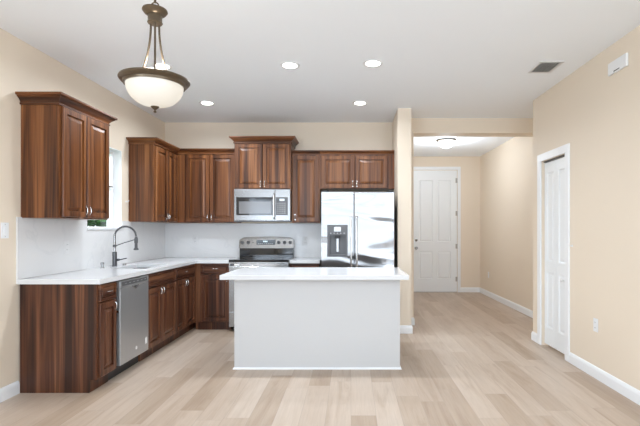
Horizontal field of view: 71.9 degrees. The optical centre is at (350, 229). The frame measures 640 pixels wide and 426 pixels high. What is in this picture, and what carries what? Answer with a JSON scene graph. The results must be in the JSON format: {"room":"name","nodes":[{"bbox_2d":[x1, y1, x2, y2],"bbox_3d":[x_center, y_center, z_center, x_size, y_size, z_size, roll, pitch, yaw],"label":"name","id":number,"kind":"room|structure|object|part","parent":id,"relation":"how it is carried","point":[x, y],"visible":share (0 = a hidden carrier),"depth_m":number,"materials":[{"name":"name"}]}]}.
{"room":"kitchen","nodes":[
{"label":"kitchen","id":0,"kind":"room"},
{"bbox_2d":[0,28,164,387],"bbox_3d":[-2.785,-0.115,1.660,0.150,2.890,9.720,0,0,0],"label":"wall","id":1,"kind":"structure","parent":0,"point":[23,67],"depth_m":3.59,"materials":[{"name":"beige paint"}]},
{"bbox_2d":[1,222,8,237],"bbox_3d":[-2.705,0.005,3.440,0.010,0.124,0.076,0,0,0],"label":"light switch","id":2,"kind":"object","parent":1,"relation":"attached to","point":[4,226],"visible":1,"depth_m":3.43,"materials":[{"name":"white plastic"}]},
{"bbox_2d":[0,381,19,402],"bbox_3d":[-2.703,1.278,0.190,0.015,0.104,6.780,0,0,0],"label":"baseboard","id":3,"kind":"structure","parent":1,"relation":"attached to","point":[6,392],"depth_m":3.48,"materials":[{"name":"white paint"}]},
{"bbox_2d":[15,92,117,219],"bbox_3d":[-2.523,-0.607,3.978,0.371,1.017,0.859,0,0,0],"label":"upper cabinet","id":4,"kind":"object","parent":1,"relation":"attached to","point":[65,139],"visible":1,"depth_m":3.64,"materials":[{"name":"brown wood"}]},
{"bbox_3d":[-2.523,-1.071,3.978,0.371,0.088,0.859,0,0,0],"label":"crown moulding","id":5,"kind":"part","parent":4,"relation":"part of","materials":[{"name":"brown wood"}]},
{"bbox_3d":[-2.389,-0.567,3.807,0.020,0.913,0.338,0,0,0],"label":"door","id":6,"kind":"part","parent":4,"relation":"part of","materials":[{"name":"brown wood"}]},
{"bbox_3d":[-2.389,-0.567,4.156,0.020,0.913,0.354,0,0,0],"label":"door","id":7,"kind":"part","parent":4,"relation":"part of","materials":[{"name":"brown wood"}]},
{"bbox_2d":[16,217,164,278],"bbox_3d":[-2.704,0.148,4.980,0.012,0.505,2.840,0,0,0],"label":"backsplash","id":8,"kind":"structure","parent":1,"relation":"attached to","point":[39,242],"depth_m":4.29,"materials":[{"name":"white tile"}]},
{"bbox_2d":[64,241,68,253],"bbox_3d":[-2.693,0.165,4.170,0.008,0.124,0.076,0,0,0],"label":"wall outlet","id":9,"kind":"object","parent":8,"relation":"attached to","point":[66,243],"visible":1,"depth_m":4.16,"materials":[{"name":"white plastic"}]},
{"bbox_2d":[87,150,113,227],"bbox_3d":[-2.824,-0.464,4.850,0.072,0.932,0.700,0,0,0],"label":"window","id":10,"kind":"structure","parent":1,"relation":"in","point":[110,222],"depth_m":5.15,"materials":[{"name":"white paint"}]},
{"bbox_2d":[87,228,122,229],"bbox_3d":[-2.744,-0.007,4.850,0.112,0.018,0.700,0,0,0],"label":"trim","id":11,"kind":"structure","parent":1,"relation":"attached to","point":[87,228],"depth_m":4.77,"materials":[{"name":"white stone"}]},
{"bbox_2d":[109,147,121,227],"bbox_3d":[-2.756,-0.474,4.850,0.089,0.912,0.700,0,0,0],"label":"trim","id":12,"kind":"structure","parent":1,"relation":"attached to","point":[117,153],"depth_m":5.19,"materials":[{"name":"white paint"}]},
{"bbox_2d":[126,137,179,222],"bbox_3d":[-2.523,-0.607,5.848,0.371,1.017,1.101,0,0,0],"label":"upper cabinet","id":13,"kind":"object","parent":1,"relation":"attached to","point":[153,161],"visible":0.99,"depth_m":5.36,"materials":[{"name":"brown wood"}]},
{"bbox_3d":[-2.523,-1.080,5.694,0.371,0.070,0.792,0,0,0],"label":"crown moulding","id":14,"kind":"part","parent":13,"relation":"part of","materials":[{"name":"brown wood"}]},
{"bbox_3d":[-2.389,-0.567,5.553,0.020,0.913,0.329,0,0,0],"label":"door","id":15,"kind":"part","parent":13,"relation":"part of","materials":[{"name":"brown wood"}]},
{"bbox_3d":[-2.389,-0.567,5.886,0.020,0.913,0.329,0,0,0],"label":"door","id":16,"kind":"part","parent":13,"relation":"part of","materials":[{"name":"brown wood"}]},
{"bbox_2d":[165,123,391,257],"bbox_3d":[-1.055,-0.115,6.460,3.310,2.890,0.120,0,0,0],"label":"wall","id":17,"kind":"structure","parent":0,"point":[310,136],"depth_m":6.40,"materials":[{"name":"beige paint"}]},
{"bbox_2d":[177,148,240,222],"bbox_3d":[-1.996,-0.607,6.213,0.807,1.017,0.371,0,0,0],"label":"upper cabinet","id":18,"kind":"object","parent":17,"relation":"attached to","point":[205,175],"visible":0.93,"depth_m":6.07,"materials":[{"name":"brown wood"}]},
{"bbox_3d":[-2.119,-0.574,6.079,0.332,0.927,0.020,0,0,0],"label":"door","id":19,"kind":"part","parent":18,"relation":"part of","materials":[{"name":"brown wood"}]},
{"bbox_3d":[-1.996,-1.080,6.059,0.807,0.070,0.062,0,0,0],"label":"crown moulding","id":20,"kind":"part","parent":18,"relation":"part of","materials":[{"name":"brown wood"}]},
{"bbox_3d":[-1.776,-0.574,6.079,0.345,0.927,0.020,0,0,0],"label":"door","id":21,"kind":"part","parent":18,"relation":"part of","materials":[{"name":"brown wood"}]},
{"bbox_2d":[165,223,320,256],"bbox_3d":[-1.551,0.153,6.394,2.292,0.495,0.012,0,0,0],"label":"backsplash","id":22,"kind":"structure","parent":17,"relation":"attached to","point":[214,239],"depth_m":6.39,"materials":[{"name":"white tile"}]},
{"bbox_2d":[193,236,197,243],"bbox_3d":[-2.262,0.145,6.383,0.072,0.120,0.008,0,0,0],"label":"wall outlet","id":23,"kind":"object","parent":22,"relation":"attached to","point":[195,238],"visible":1,"depth_m":6.38,"materials":[{"name":"white plastic"}]},
{"bbox_2d":[303,237,307,244],"bbox_3d":[-0.662,0.160,6.383,0.072,0.120,0.008,0,0,0],"label":"wall outlet","id":24,"kind":"object","parent":22,"relation":"attached to","point":[305,239],"visible":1,"depth_m":6.38,"materials":[{"name":"white plastic"}]},
{"bbox_2d":[229,136,298,189],"bbox_3d":[-1.206,-0.912,6.173,0.897,0.715,0.451,0,0,0],"label":"upper cabinet","id":25,"kind":"object","parent":17,"relation":"attached to","point":[260,162],"visible":0.99,"depth_m":5.99,"materials":[{"name":"brown wood"}]},
{"bbox_3d":[-1.393,-0.868,5.999,0.370,0.605,0.020,0,0,0],"label":"door","id":26,"kind":"part","parent":25,"relation":"part of","materials":[{"name":"brown wood"}]},
{"bbox_2d":[234,189,291,221],"bbox_3d":[-1.206,-0.330,6.148,0.765,0.445,0.475,0,0,0],"label":"microwave","id":27,"kind":"object","parent":25,"relation":"attached to","point":[250,205],"visible":0.99,"depth_m":5.96,"materials":[{"name":"silver metal"}]},
{"bbox_3d":[-1.309,-0.339,5.973,0.558,0.424,0.022,0,0,0],"label":"door","id":28,"kind":"part","parent":27,"relation":"part of","materials":[{"name":"silver metal"}]},
{"bbox_3d":[-1.305,-0.319,5.961,0.500,0.245,0.002,0,0,0],"label":"door glass","id":29,"kind":"part","parent":27,"relation":"part of","materials":[{"name":"black glass"}]},
{"bbox_3d":[-1.041,-0.320,5.939,0.024,0.351,0.056,0,0,0],"label":"handle","id":30,"kind":"part","parent":27,"relation":"part of","materials":[{"name":"silver metal"}]},
{"bbox_3d":[-0.925,-0.339,5.973,0.205,0.424,0.022,0,0,0],"label":"control panel","id":31,"kind":"part","parent":27,"relation":"part of","materials":[{"name":"silver metal"}]},
{"bbox_3d":[-1.206,-1.225,6.173,0.897,0.090,0.451,0,0,0],"label":"crown moulding","id":32,"kind":"part","parent":25,"relation":"part of","materials":[{"name":"brown wood"}]},
{"bbox_3d":[-1.018,-0.868,5.999,0.370,0.605,0.020,0,0,0],"label":"door","id":33,"kind":"part","parent":25,"relation":"part of","materials":[{"name":"brown wood"}]},
{"bbox_2d":[292,150,320,222],"bbox_3d":[-0.623,-0.597,6.224,0.387,0.997,0.349,0,0,0],"label":"upper cabinet","id":34,"kind":"object","parent":17,"relation":"attached to","point":[306,192],"visible":1,"depth_m":6.07,"materials":[{"name":"brown wood"}]},
{"bbox_3d":[-0.623,-1.067,6.071,0.387,0.055,0.037,0,0,0],"label":"crown moulding","id":35,"kind":"part","parent":34,"relation":"part of","materials":[{"name":"brown wood"}]},
{"bbox_2d":[320,150,393,190],"bbox_3d":[0.085,-0.830,6.224,1.028,0.530,0.349,0,0,0],"label":"upper cabinet","id":36,"kind":"object","parent":17,"relation":"attached to","point":[340,170],"visible":1,"depth_m":6.07,"materials":[{"name":"brown wood"}]},
{"bbox_3d":[-0.178,-0.797,6.079,0.456,0.445,0.020,0,0,0],"label":"door","id":37,"kind":"part","parent":36,"relation":"part of","materials":[{"name":"brown wood"}]},
{"bbox_3d":[0.085,-1.067,6.071,1.027,0.055,0.037,0,0,0],"label":"crown moulding","id":38,"kind":"part","parent":36,"relation":"part of","materials":[{"name":"brown wood"}]},
{"bbox_3d":[0.279,-0.797,6.079,0.449,0.445,0.020,0,0,0],"label":"door","id":39,"kind":"part","parent":36,"relation":"part of","materials":[{"name":"brown wood"}]},
{"bbox_2d":[0,0,639,156],"bbox_3d":[0.070,-1.635,3.100,5.860,0.150,12.840,0,0,0],"label":"ceiling","id":40,"kind":"structure","parent":0,"point":[440,58],"depth_m":3.79,"materials":[{"name":"white paint"}]},
{"bbox_2d":[117,0,189,112],"bbox_3d":[-1.078,-1.101,2.420,0.366,0.918,0.366,0,0,0],"label":"pendant lamp","id":41,"kind":"object","parent":40,"relation":"hanging from","point":[155,88],"visible":1,"depth_m":2.34,"materials":[{"name":"brown metal"}]},
{"bbox_3d":[-1.139,-0.981,2.426,0.086,0.318,0.011,0,0,6],"label":"arm","id":42,"kind":"part","parent":41,"relation":"part of","materials":[{"name":"brown metal"}]},
{"bbox_3d":[-1.078,-0.735,2.420,0.296,0.118,0.296,0,0,0],"label":"lamp shade","id":43,"kind":"part","parent":41,"relation":"part of","materials":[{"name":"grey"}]},
{"bbox_3d":[-1.053,-0.981,2.364,0.011,0.318,0.085,0,0,-24],"label":"arm","id":44,"kind":"part","parent":41,"relation":"part of","materials":[{"name":"brown metal"}]},
{"bbox_3d":[-1.042,-0.981,2.470,0.011,0.318,0.086,0,0,36],"label":"arm","id":45,"kind":"part","parent":41,"relation":"part of","materials":[{"name":"brown metal"}]},
{"bbox_2d":[151,62,172,69],"bbox_3d":[-1.800,-1.556,4.190,0.190,0.007,0.190,0,0,0],"label":"recessed light","id":46,"kind":"object","parent":40,"relation":"in","point":[159,65],"visible":0.71,"depth_m":4.18,"materials":[{"name":"white"}]},
{"bbox_2d":[199,101,214,105],"bbox_3d":[-1.770,-1.556,5.410,0.190,0.007,0.190,0,0,0],"label":"recessed light","id":47,"kind":"object","parent":40,"relation":"in","point":[209,103],"visible":1,"depth_m":5.41,"materials":[{"name":"white"}]},
{"bbox_2d":[280,61,299,68],"bbox_3d":[-0.578,-1.556,4.170,0.190,0.007,0.190,0,0,0],"label":"recessed light","id":48,"kind":"object","parent":40,"relation":"in","point":[287,65],"visible":1,"depth_m":4.16,"materials":[{"name":"white paint"}]},
{"bbox_2d":[352,101,367,105],"bbox_3d":[0.110,-1.556,5.410,0.190,0.007,0.190,0,0,0],"label":"recessed light","id":49,"kind":"object","parent":40,"relation":"in","point":[359,103],"visible":1,"depth_m":5.41,"materials":[{"name":"white"}]},
{"bbox_2d":[363,59,382,66],"bbox_3d":[0.205,-1.556,4.120,0.190,0.007,0.190,0,0,0],"label":"recessed light","id":50,"kind":"object","parent":40,"relation":"in","point":[372,62],"visible":1,"depth_m":4.11,"materials":[{"name":"white"}]},
{"bbox_2d":[436,138,456,147],"bbox_3d":[1.650,-1.489,7.620,0.350,0.142,0.350,0,0,0],"label":"ceiling light","id":51,"kind":"object","parent":40,"relation":"attached to","point":[443,142],"visible":1,"depth_m":7.52,"materials":[{"name":"white glass"}]},
{"bbox_2d":[528,61,564,72],"bbox_3d":[1.865,-1.552,4.215,0.224,0.016,0.294,0,0,0],"label":"ceiling vent","id":52,"kind":"object","parent":40,"relation":"in","point":[542,66],"visible":1,"depth_m":4.20,"materials":[{"name":"grey metal"}]},
{"bbox_2d":[0,292,639,425],"bbox_3d":[0.070,1.390,3.100,5.860,0.120,12.840,0,0,0],"label":"floor","id":53,"kind":"structure","parent":0,"point":[469,358],"depth_m":3.69,"materials":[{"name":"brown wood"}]},
{"bbox_2d":[20,281,116,392],"bbox_3d":[-2.364,0.886,3.723,0.665,0.888,0.275,0,0,0],"label":"base cabinet","id":54,"kind":"object","parent":53,"relation":"on","point":[68,331],"visible":0.99,"depth_m":3.58,"materials":[{"name":"brown wood"}]},
{"bbox_3d":[-2.061,0.521,3.728,0.020,0.142,0.247,0,0,0],"label":"drawer","id":55,"kind":"part","parent":54,"relation":"part of","materials":[{"name":"brown wood"}]},
{"bbox_3d":[-2.061,0.908,3.728,0.020,0.607,0.247,0,0,0],"label":"door","id":56,"kind":"part","parent":54,"relation":"part of","materials":[{"name":"brown wood"}]},
{"bbox_2d":[108,275,147,379],"bbox_3d":[-2.356,0.888,4.151,0.648,0.884,0.572,0,0,0],"label":"dishwasher","id":57,"kind":"object","parent":53,"relation":"on","point":[131,298],"visible":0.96,"depth_m":4.09,"materials":[{"name":"grey metal"}]},
{"bbox_3d":[-2.057,0.865,4.162,0.034,0.681,0.545,0,0,0],"label":"door","id":58,"kind":"part","parent":57,"relation":"part of","materials":[{"name":"silver metal"}]},
{"bbox_3d":[-2.057,0.488,4.162,0.034,0.068,0.545,0,0,0],"label":"control panel","id":59,"kind":"part","parent":57,"relation":"part of","materials":[{"name":"silver metal"}]},
{"bbox_2d":[138,268,175,361],"bbox_3d":[-2.364,0.886,4.804,0.665,0.888,0.722,0,0,0],"label":"base cabinet","id":60,"kind":"object","parent":53,"relation":"on","point":[161,284],"visible":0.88,"depth_m":4.76,"materials":[{"name":"brown wood"}]},
{"bbox_3d":[-2.061,0.908,4.612,0.020,0.607,0.319,0,0,0],"label":"door","id":61,"kind":"part","parent":60,"relation":"part of","materials":[{"name":"brown wood"}]},
{"bbox_3d":[-2.061,0.521,4.806,0.020,0.142,0.706,0,0,0],"label":"false drawer","id":62,"kind":"part","parent":60,"relation":"part of","materials":[{"name":"brown wood"}]},
{"bbox_3d":[-2.061,0.908,4.968,0.020,0.607,0.383,0,0,0],"label":"door","id":63,"kind":"part","parent":60,"relation":"part of","materials":[{"name":"brown wood"}]},
{"bbox_2d":[169,264,195,342],"bbox_3d":[-2.364,0.886,5.777,0.665,0.888,1.219,0,0,0],"label":"base cabinet","id":64,"kind":"object","parent":53,"relation":"on","point":[185,275],"visible":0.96,"depth_m":5.45,"materials":[{"name":"brown wood"}]},
{"bbox_2d":[16,257,237,283],"bbox_3d":[-2.154,0.421,4.979,1.111,0.039,2.839,0,0,0],"label":"countertop","id":65,"kind":"structure","parent":64,"relation":"on","point":[98,275],"depth_m":4.24,"materials":[{"name":"white stone"}]},
{"bbox_2d":[112,225,138,265],"bbox_3d":[-2.482,0.176,4.840,0.289,0.450,0.054,0,0,0],"label":"faucet","id":66,"kind":"object","parent":65,"relation":"on","point":[114,253],"visible":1,"depth_m":4.83,"materials":[{"name":"grey metal"}]},
{"bbox_3d":[-2.600,0.144,4.840,0.024,0.195,0.025,0,0,0],"label":"stem","id":67,"kind":"part","parent":66,"relation":"part of","materials":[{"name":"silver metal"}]},
{"bbox_3d":[-2.061,0.908,5.326,0.020,0.607,0.302,0,0,0],"label":"door","id":68,"kind":"part","parent":64,"relation":"part of","materials":[{"name":"brown wood"}]},
{"bbox_3d":[-2.061,0.521,5.482,0.020,0.142,0.615,0,0,0],"label":"drawer","id":69,"kind":"part","parent":64,"relation":"part of","materials":[{"name":"brown wood"}]},
{"bbox_3d":[-2.061,0.908,5.635,0.020,0.607,0.310,0,0,0],"label":"door","id":70,"kind":"part","parent":64,"relation":"part of","materials":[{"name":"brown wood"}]},
{"bbox_2d":[195,263,232,328],"bbox_3d":[-1.835,0.886,6.088,0.472,0.888,0.596,0,0,0],"label":"base cabinet","id":71,"kind":"object","parent":53,"relation":"on","point":[211,293],"visible":0.73,"depth_m":5.81,"materials":[{"name":"brown wood"}]},
{"bbox_3d":[-1.799,0.514,5.819,0.376,0.136,0.020,0,0,0],"label":"drawer","id":72,"kind":"part","parent":71,"relation":"part of","materials":[{"name":"brown wood"}]},
{"bbox_3d":[-1.799,0.903,5.819,0.376,0.617,0.020,0,0,0],"label":"door","id":73,"kind":"part","parent":71,"relation":"part of","materials":[{"name":"brown wood"}]},
{"bbox_2d":[229,237,294,330],"bbox_3d":[-1.204,0.715,6.023,0.783,1.231,0.694,0,0,0],"label":"range","id":74,"kind":"object","parent":53,"relation":"on","point":[254,251],"visible":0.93,"depth_m":6.24,"materials":[{"name":"silver metal"}]},
{"bbox_3d":[-1.204,1.173,5.745,0.775,0.175,0.029,0,0,0],"label":"storage drawer","id":75,"kind":"part","parent":74,"relation":"part of","materials":[{"name":"silver metal"}]},
{"bbox_3d":[-1.204,0.448,5.746,0.779,0.054,0.028,0,0,0],"label":"vent trim","id":76,"kind":"part","parent":74,"relation":"part of","materials":[{"name":"silver metal"}]},
{"bbox_3d":[-1.204,0.771,5.742,0.775,0.587,0.033,0,0,0],"label":"oven door","id":77,"kind":"part","parent":74,"relation":"part of","materials":[{"name":"silver metal"}]},
{"bbox_2d":[229,257,293,261],"bbox_3d":[-1.204,0.405,5.995,0.783,0.030,0.530,0,0,0],"label":"cooktop","id":78,"kind":"object","parent":74,"relation":"in","point":[240,259],"depth_m":5.78,"materials":[{"name":"black glass"}]},
{"bbox_3d":[-1.209,0.177,6.258,0.263,0.070,0.023,0,0,0],"label":"display panel","id":79,"kind":"part","parent":74,"relation":"part of","materials":[{"name":"grey"}]},
{"bbox_2d":[290,263,320,266],"bbox_3d":[-0.612,0.886,6.088,0.393,0.888,0.596,0,0,0],"label":"base cabinet","id":80,"kind":"object","parent":53,"relation":"on","point":[291,264],"visible":0.04,"depth_m":5.82,"materials":[{"name":"brown wood"}]},
{"bbox_2d":[289,257,320,262],"bbox_3d":[-0.610,0.421,6.090,0.399,0.039,0.619,0,0,0],"label":"countertop","id":81,"kind":"structure","parent":80,"relation":"on","point":[296,259],"depth_m":5.78,"materials":[{"name":"white stone"}]},
{"bbox_2d":[233,280,401,369],"bbox_3d":[-0.323,0.894,4.518,1.609,0.871,0.664,0,0,0],"label":"kitchen island","id":82,"kind":"object","parent":53,"relation":"on","point":[279,324],"visible":0.9,"depth_m":4.20,"materials":[{"name":"grey paint"}]},
{"bbox_2d":[220,267,408,279],"bbox_3d":[-0.336,0.437,4.450,1.732,0.042,0.860,0,0,0],"label":"island countertop","id":83,"kind":"structure","parent":82,"relation":"on","point":[244,273],"depth_m":4.19,"materials":[{"name":"white stone"}]},
{"bbox_3d":[-0.323,1.321,4.518,1.609,0.018,0.664,0,0,0],"label":"shoe moulding","id":84,"kind":"part","parent":82,"relation":"part of","materials":[{"name":"white paint"}]},
{"bbox_2d":[321,190,393,266],"bbox_3d":[0.087,0.416,5.924,0.921,1.829,0.872,0,0,0],"label":"refrigerator","id":85,"kind":"object","parent":53,"relation":"on","point":[357,228],"visible":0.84,"depth_m":5.55,"materials":[{"name":"grey metal"}]},
{"bbox_3d":[-0.170,0.397,5.585,0.406,1.747,0.070,0,0,0],"label":"freezer door","id":86,"kind":"part","parent":85,"relation":"part of","materials":[{"name":"silver metal"}]},
{"bbox_3d":[0.002,0.275,5.521,0.034,0.924,0.067,0,0,0],"label":"handle","id":87,"kind":"part","parent":85,"relation":"part of","materials":[{"name":"silver metal"}]},
{"bbox_3d":[0.072,0.275,5.521,0.034,0.924,0.067,0,0,0],"label":"handle","id":88,"kind":"part","parent":85,"relation":"part of","materials":[{"name":"silver metal"}]},
{"bbox_3d":[0.294,0.397,5.585,0.507,1.747,0.070,0,0,0],"label":"fridge door","id":89,"kind":"part","parent":85,"relation":"part of","materials":[{"name":"silver metal"}]},
{"bbox_2d":[392,108,413,324],"bbox_3d":[0.738,-0.115,6.085,0.275,2.890,0.870,0,0,0],"label":"wall pillar","id":90,"kind":"structure","parent":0,"point":[402,124],"depth_m":5.65,"materials":[{"name":"beige paint"}]},
{"bbox_2d":[400,318,414,333],"bbox_3d":[0.825,1.278,6.052,0.186,0.104,0.931,0,0,18],"label":"baseboard","id":91,"kind":"structure","parent":90,"relation":"attached to","point":[404,329],"depth_m":5.63,"materials":[{"name":"white paint"}]},
{"bbox_2d":[414,157,479,291],"bbox_3d":[1.812,-0.115,9.430,2.115,2.891,0.120,0,0,0],"label":"wall","id":92,"kind":"structure","parent":0,"point":[470,166],"depth_m":9.37,"materials":[{"name":"beige paint"}]},
{"bbox_2d":[414,170,457,291],"bbox_3d":[1.798,0.026,9.361,0.944,2.583,0.117,0,0,0],"label":"door","id":93,"kind":"structure","parent":92,"relation":"in","point":[435,191],"depth_m":9.38,"materials":[{"name":"white paint"}]},
{"bbox_2d":[414,167,460,291],"bbox_3d":[1.792,-0.006,9.361,1.079,2.672,0.018,0,0,0],"label":"trim","id":94,"kind":"structure","parent":92,"relation":"attached to","point":[415,168],"depth_m":9.35,"materials":[{"name":"white paint"}]},
{"bbox_2d":[461,287,479,291],"bbox_3d":[2.539,1.278,9.363,0.423,0.104,0.015,0,0,0],"label":"baseboard","id":95,"kind":"structure","parent":92,"relation":"attached to","point":[463,289],"depth_m":9.35,"materials":[{"name":"white paint"}]},
{"bbox_2d":[414,118,532,136],"bbox_3d":[1.812,-1.456,6.275,1.875,0.207,0.250,0,0,0],"label":"wall header","id":96,"kind":"structure","parent":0,"point":[423,127],"depth_m":6.15,"materials":[{"name":"beige paint"}]},
{"bbox_2d":[480,137,532,310],"bbox_3d":[2.810,-0.115,7.285,0.120,2.890,4.170,0,0,0],"label":"wall","id":97,"kind":"structure","parent":0,"point":[506,171],"depth_m":7.68,"materials":[{"name":"beige paint"}]},
{"bbox_2d":[480,288,532,317],"bbox_3d":[2.743,1.278,7.348,0.015,0.104,4.015,0,0,0],"label":"baseboard","id":98,"kind":"structure","parent":97,"relation":"attached to","point":[526,311],"depth_m":7.64,"materials":[{"name":"white paint"}]},
{"bbox_2d":[533,25,639,390],"bbox_3d":[2.260,-0.115,1.060,0.120,2.891,8.520,0,0,0],"label":"wall","id":99,"kind":"structure","parent":0,"point":[593,111],"depth_m":3.85,"materials":[{"name":"beige paint"}]},
{"bbox_2d":[537,143,569,361],"bbox_3d":[2.191,0.230,4.787,0.018,2.200,0.745,0,0,0],"label":"trim","id":100,"kind":"structure","parent":99,"relation":"attached to","point":[565,148],"depth_m":4.56,"materials":[{"name":"white paint"}]},
{"bbox_2d":[544,154,564,353],"bbox_3d":[2.225,0.258,4.787,0.080,2.084,0.567,0,0,0],"label":"door","id":101,"kind":"structure","parent":99,"relation":"in","point":[555,167],"depth_m":4.80,"materials":[{"name":"white paint"}]},
{"bbox_2d":[593,318,597,332],"bbox_3d":[2.195,0.855,3.950,0.008,0.120,0.072,0,0,0],"label":"wall outlet","id":102,"kind":"object","parent":99,"relation":"attached to","point":[595,321],"visible":1,"depth_m":3.95,"materials":[{"name":"white plastic"}]},
{"bbox_2d":[569,352,639,404],"bbox_3d":[2.192,1.278,0.605,0.015,0.104,7.610,0,0,0],"label":"baseboard","id":103,"kind":"structure","parent":99,"relation":"attached to","point":[616,384],"depth_m":3.76,"materials":[{"name":"white paint"}]},
{"bbox_2d":[608,53,627,75],"bbox_3d":[2.188,-1.353,3.610,0.022,0.105,0.250,0,0,0],"label":"door chime","id":104,"kind":"object","parent":99,"relation":"attached to","point":[621,62],"visible":1,"depth_m":3.59,"materials":[{"name":"white plastic"}]},
{"bbox_3d":[2.535,-0.115,5.260,0.430,2.890,0.120,0,0,0],"label":"wall","id":105,"kind":"structure","parent":0,"visible":0},
{"bbox_2d":[531,331,536,342],"bbox_3d":[2.467,1.278,5.258,0.565,0.104,0.155,0,0,0],"label":"baseboard","id":106,"kind":"structure","parent":105,"relation":"attached to","point":[533,334],"depth_m":5.25,"materials":[{"name":"white paint"}]},
{"label":"outside","id":107,"kind":"structure","parent":0,"visible":0},
{"bbox_3d":[-16.505,1.655,15.000,26.990,0.050,50.000,0,0,0],"label":"ground","id":108,"kind":"structure","parent":107,"visible":0},
{"bbox_2d":[87,220,106,226],"bbox_3d":[-4.443,0.601,7.737,1.302,2.063,1.307,0,0,0],"label":"shrub","id":109,"kind":"object","parent":108,"relation":"on","point":[99,223],"visible":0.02,"depth_m":7.45,"materials":[{"name":"green plant"}]}
]}

